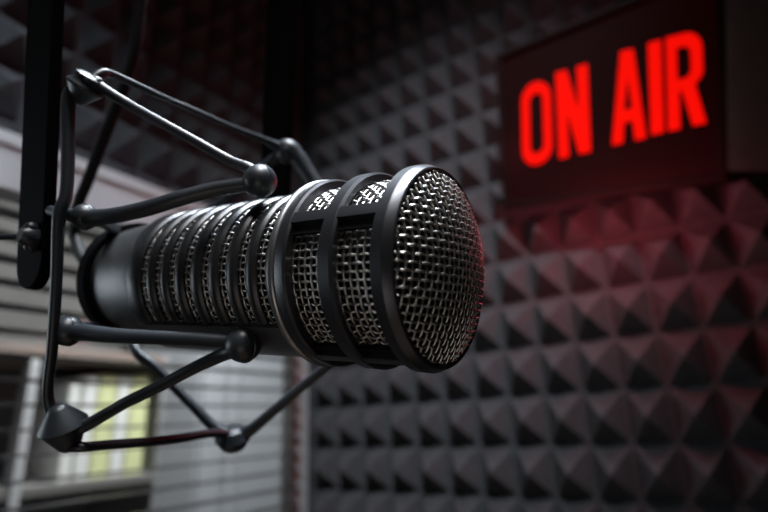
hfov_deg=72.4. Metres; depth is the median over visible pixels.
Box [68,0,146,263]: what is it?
microphone cable
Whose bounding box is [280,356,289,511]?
window
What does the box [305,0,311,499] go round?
wall
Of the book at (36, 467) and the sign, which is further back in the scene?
the book at (36, 467)
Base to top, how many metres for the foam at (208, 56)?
0.864 m
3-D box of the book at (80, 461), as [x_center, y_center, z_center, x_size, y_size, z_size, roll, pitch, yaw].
[-0.523,0.282,0.862,0.125,0.156,0.022,-13,-20,31]
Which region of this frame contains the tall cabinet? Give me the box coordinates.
[141,347,282,511]
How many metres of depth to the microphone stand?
0.18 m
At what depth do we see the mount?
0.17 m
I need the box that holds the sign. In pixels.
[495,0,767,209]
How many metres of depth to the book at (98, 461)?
0.85 m
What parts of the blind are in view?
head rail, ladder cord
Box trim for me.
[287,356,308,511]
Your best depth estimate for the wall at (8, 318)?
1.41 m
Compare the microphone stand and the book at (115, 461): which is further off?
the book at (115, 461)
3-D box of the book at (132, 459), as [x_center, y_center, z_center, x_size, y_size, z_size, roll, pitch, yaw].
[-0.476,0.299,0.933,0.125,0.164,0.032,-13,-20,31]
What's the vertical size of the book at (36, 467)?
0.143 m
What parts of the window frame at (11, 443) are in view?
white post, panel, panel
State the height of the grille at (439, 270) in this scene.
0.053 m
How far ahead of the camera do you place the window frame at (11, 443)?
0.88 m
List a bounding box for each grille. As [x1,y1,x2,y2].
[141,205,281,323]
[291,180,389,346]
[394,170,484,364]
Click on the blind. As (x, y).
(110, 189)
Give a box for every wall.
[0,200,130,353]
[291,0,306,193]
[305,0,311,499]
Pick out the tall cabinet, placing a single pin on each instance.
(175, 455)
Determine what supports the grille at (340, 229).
attached to the microphone
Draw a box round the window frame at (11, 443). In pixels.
[0,342,169,511]
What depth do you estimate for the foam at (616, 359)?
0.60 m
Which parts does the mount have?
rod, rod, rod, rod, rod, rod, rod, rod, rod, rod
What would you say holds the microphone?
attached to the mount
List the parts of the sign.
panel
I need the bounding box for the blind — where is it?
[0,128,301,511]
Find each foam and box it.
[0,0,266,206]
[308,0,767,511]
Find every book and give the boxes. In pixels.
[22,384,81,482]
[54,376,98,480]
[68,374,117,478]
[106,376,131,476]
[122,374,149,474]
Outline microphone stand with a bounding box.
[0,0,297,290]
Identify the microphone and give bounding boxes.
[90,164,484,372]
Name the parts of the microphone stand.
clamp lever, clamp knob, arm, arm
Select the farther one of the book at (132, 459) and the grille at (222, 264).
the book at (132, 459)
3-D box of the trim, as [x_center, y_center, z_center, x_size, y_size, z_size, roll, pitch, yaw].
[-0.120,0.326,0.727,0.012,0.702,0.031,-13,-20,31]
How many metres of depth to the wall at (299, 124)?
0.93 m
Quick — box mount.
[36,68,332,453]
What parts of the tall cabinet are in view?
door, door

